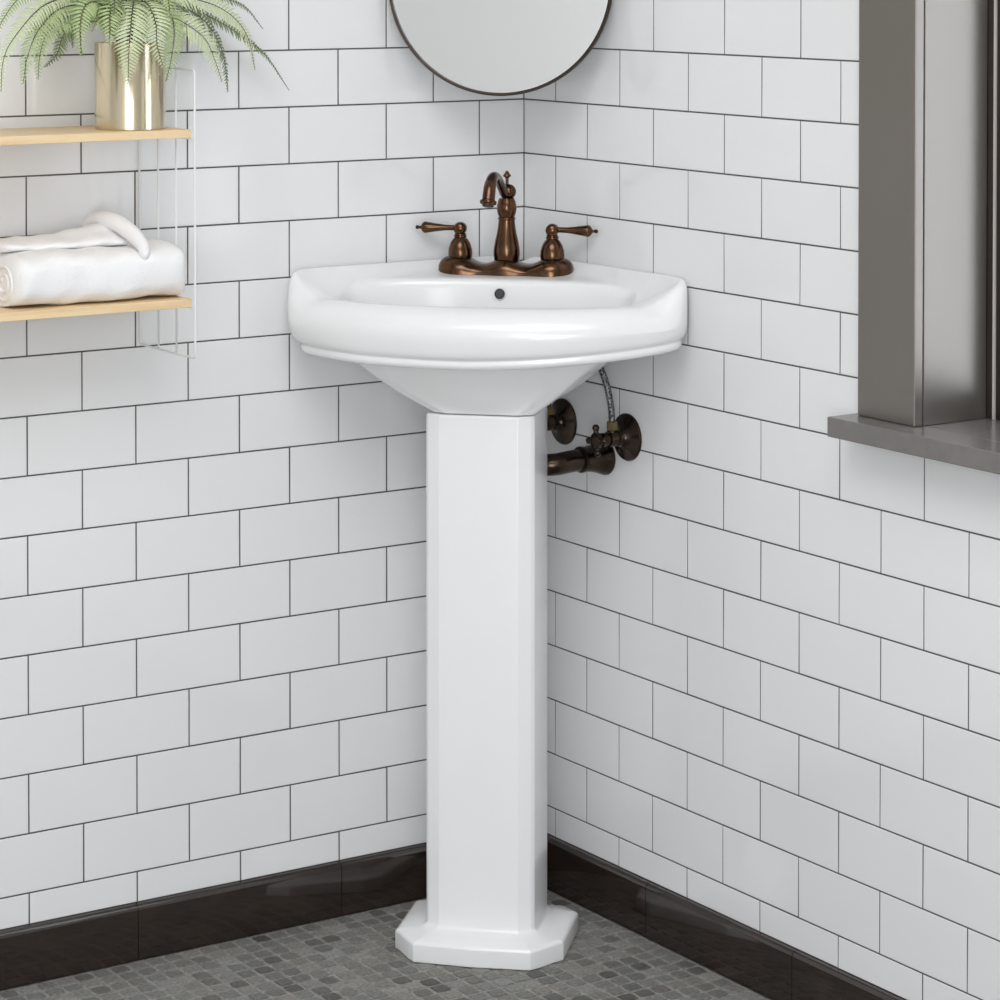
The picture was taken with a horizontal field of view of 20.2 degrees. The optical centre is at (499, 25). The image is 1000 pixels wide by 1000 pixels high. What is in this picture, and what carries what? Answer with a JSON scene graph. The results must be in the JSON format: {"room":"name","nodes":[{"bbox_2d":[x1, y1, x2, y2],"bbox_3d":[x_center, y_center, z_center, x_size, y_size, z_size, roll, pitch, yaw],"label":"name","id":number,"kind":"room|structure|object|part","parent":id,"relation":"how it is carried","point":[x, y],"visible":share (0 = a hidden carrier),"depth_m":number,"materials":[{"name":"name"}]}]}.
{"room":"bathroom","nodes":[
{"label":"bathroom","id":0,"kind":"room"},
{"bbox_2d":[0,0,523,929],"bbox_3d":[-1.542,-0.047,3.060,3.701,2.600,0.120,-1,2,-33],"label":"wall","id":1,"kind":"structure","parent":0,"point":[213,563],"depth_m":3.78,"materials":[{"name":"white tile"}]},
{"bbox_2d":[0,67,195,358],"bbox_3d":[-0.649,0.242,3.487,0.526,0.370,0.161,-1,2,-33],"label":"wall shelf","id":2,"kind":"object","parent":1,"relation":"attached to","point":[63,134],"visible":0.78,"depth_m":3.53,"materials":[{"name":"brown wood"}]},
{"bbox_2d":[0,239,184,306],"bbox_3d":[-0.531,0.313,3.565,0.240,0.070,0.140,-1,2,-33],"label":"folded towel","id":3,"kind":"object","parent":2,"relation":"on","point":[56,276],"visible":0.88,"depth_m":3.50,"materials":[{"name":"white fabric"}]},
{"bbox_2d":[0,210,149,259],"bbox_3d":[-0.551,0.268,3.550,0.178,0.057,0.139,-1,2,-33],"label":"hand towel","id":4,"kind":"object","parent":3,"relation":"on","point":[100,228],"visible":1,"depth_m":3.55,"materials":[{"name":"white fabric"}]},
{"bbox_2d":[94,41,165,130],"bbox_3d":[-0.471,0.077,3.579,0.090,0.110,0.090,-1,2,-33],"label":"pot","id":5,"kind":"object","parent":2,"relation":"on","point":[139,104],"depth_m":3.54,"materials":[{"name":"gold metal"}]},
{"bbox_2d":[0,0,288,130],"bbox_3d":[-0.449,-0.006,3.587,0.480,0.276,0.180,-1,2,-33],"label":"potted fern","id":6,"kind":"object","parent":2,"relation":"on","point":[131,78],"visible":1,"depth_m":3.54,"materials":[{"name":"green plant"}]},
{"bbox_3d":[-0.431,0.238,3.631,0.003,0.370,0.161,-1,2,-33],"label":"frame","id":7,"kind":"part","parent":2,"relation":"part of","materials":[{"name":"white metal"}]},
{"bbox_2d":[0,843,426,989],"bbox_3d":[-1.507,1.217,3.039,3.699,0.074,0.011,-1,2,-33],"label":"baseboard","id":8,"kind":"structure","parent":1,"relation":"attached to","point":[108,937],"depth_m":3.77,"materials":[{"name":"black tile"}]},
{"bbox_2d":[0,889,770,999],"bbox_3d":[-0.185,1.355,1.056,3.920,0.100,5.020,-1,2,-33],"label":"floor","id":9,"kind":"structure","parent":0,"point":[355,956],"depth_m":3.66,"materials":[{"name":"grey tile"}]},
{"bbox_2d":[287,256,687,970],"bbox_3d":[-0.019,0.784,3.756,0.410,0.902,0.419,-1,2,-34],"label":"pedestal sink","id":10,"kind":"object","parent":9,"relation":"on","point":[488,356],"visible":0.98,"depth_m":3.71,"materials":[{"name":"white ceramic"}]},
{"bbox_2d":[287,256,687,415],"bbox_3d":[-0.020,0.424,3.746,0.414,0.181,0.415,-1,2,-33],"label":"basin","id":11,"kind":"object","parent":10,"relation":"in","point":[452,345],"depth_m":3.69,"materials":[{"name":"white ceramic"}]},
{"bbox_2d":[416,171,597,276],"bbox_3d":[0.009,0.273,3.902,0.187,0.150,0.182,-1,2,-33],"label":"bathroom faucet","id":12,"kind":"object","parent":10,"relation":"on","point":[459,260],"visible":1,"depth_m":3.89,"materials":[{"name":"brown metal"}]},
{"bbox_3d":[-0.087,0.282,3.922,0.056,0.017,0.017,0,1,12],"label":"lever","id":13,"kind":"part","parent":12,"relation":"part of","materials":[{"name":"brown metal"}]},
{"bbox_3d":[-0.055,0.308,3.916,0.034,0.036,0.034,0,1,12],"label":"handle","id":14,"kind":"part","parent":12,"relation":"part of","materials":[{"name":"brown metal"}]},
{"bbox_3d":[-0.055,0.283,3.915,0.018,0.018,0.020,0,1,12],"label":"handle","id":15,"kind":"part","parent":12,"relation":"part of","materials":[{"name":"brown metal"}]},
{"bbox_3d":[-0.006,0.222,3.839,0.023,0.046,0.121,0,1,12],"label":"spout","id":16,"kind":"part","parent":12,"relation":"part of","materials":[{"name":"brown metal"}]},
{"bbox_3d":[0.008,0.334,3.904,0.191,0.027,0.062,0,1,12],"label":"plate","id":17,"kind":"part","parent":12,"relation":"part of","materials":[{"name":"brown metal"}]},
{"bbox_3d":[0.009,0.274,3.902,0.037,0.107,0.037,0,1,12],"label":"spout","id":18,"kind":"part","parent":12,"relation":"part of","materials":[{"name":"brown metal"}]},
{"bbox_3d":[0.010,0.213,3.900,0.011,0.022,0.011,0,1,12],"label":"lift rod","id":19,"kind":"part","parent":12,"relation":"part of","materials":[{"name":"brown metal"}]},
{"bbox_3d":[0.072,0.284,3.889,0.018,0.018,0.020,0,1,12],"label":"handle","id":20,"kind":"part","parent":12,"relation":"part of","materials":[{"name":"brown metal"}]},
{"bbox_3d":[0.072,0.309,3.890,0.034,0.036,0.034,0,1,12],"label":"handle","id":21,"kind":"part","parent":12,"relation":"part of","materials":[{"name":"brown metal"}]},
{"bbox_3d":[0.104,0.284,3.883,0.056,0.017,0.017,0,1,12],"label":"lever","id":22,"kind":"part","parent":12,"relation":"part of","materials":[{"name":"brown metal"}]},
{"bbox_2d":[524,0,999,999],"bbox_3d":[1.373,-0.022,2.109,0.120,2.600,4.920,-1,2,-33],"label":"wall","id":23,"kind":"structure","parent":0,"point":[773,640],"depth_m":3.59,"materials":[{"name":"white tile"}]},
{"bbox_2d":[389,0,611,95],"bbox_3d":[0.006,-0.061,3.889,0.315,0.315,0.071,0,1,12],"label":"round mirror","id":24,"kind":"object","parent":23,"relation":"attached to","point":[484,47],"visible":1,"depth_m":3.86,"materials":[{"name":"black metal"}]},
{"bbox_2d":[547,398,576,444],"bbox_3d":[0.064,0.516,3.942,0.062,0.152,0.065,-1,2,-33],"label":"supply valve","id":25,"kind":"object","parent":23,"relation":"attached to","point":[561,416],"visible":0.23,"depth_m":3.94,"materials":[{"name":"brown metal"}]},
{"bbox_2d":[547,444,615,475],"bbox_3d":[0.082,0.548,3.854,0.153,0.147,0.070,0,1,-8],"label":"drain pipe","id":26,"kind":"object","parent":23,"relation":"attached to","point":[582,459],"visible":0.49,"depth_m":3.84,"materials":[{"name":"brown metal"}]},
{"bbox_2d":[586,366,641,460],"bbox_3d":[0.150,0.518,3.814,0.060,0.155,0.065,-1,2,-33],"label":"supply valve","id":27,"kind":"object","parent":23,"relation":"attached to","point":[623,433],"visible":0.94,"depth_m":3.81,"materials":[{"name":"brown metal"}]},
{"bbox_3d":[0.130,0.563,3.803,0.014,0.044,0.044,-1,2,-33],"label":"cross handle","id":28,"kind":"part","parent":27,"relation":"part of","materials":[{"name":"brown metal"}]},
{"bbox_2d":[547,834,904,999],"bbox_3d":[1.355,1.242,2.051,0.011,0.074,4.788,-1,2,-33],"label":"baseboard","id":29,"kind":"structure","parent":23,"relation":"attached to","point":[744,955],"depth_m":3.70,"materials":[{"name":"black tile"}]},
{"bbox_2d":[827,0,999,474],"bbox_3d":[0.841,-0.225,2.883,0.190,1.474,1.326,-1,2,-33],"label":"window","id":30,"kind":"structure","parent":23,"relation":"in","point":[929,214],"depth_m":3.35,"materials":[{"name":"silver metal"}]},
{"bbox_3d":[0.468,-0.250,3.353,0.014,1.450,0.103,-1,2,-33],"label":"casing","id":31,"kind":"part","parent":30,"relation":"part of","materials":[{"name":"silver metal"}]},
{"bbox_3d":[0.835,0.499,2.898,0.175,0.024,1.326,-1,2,-33],"label":"sill","id":32,"kind":"part","parent":30,"relation":"part of","materials":[{"name":"grey stone"}]},
{"bbox_3d":[0.905,-0.187,2.924,0.039,1.346,1.120,-1,2,-33],"label":"frame","id":33,"kind":"part","parent":30,"relation":"part of","materials":[{"name":"grey"}]}
]}

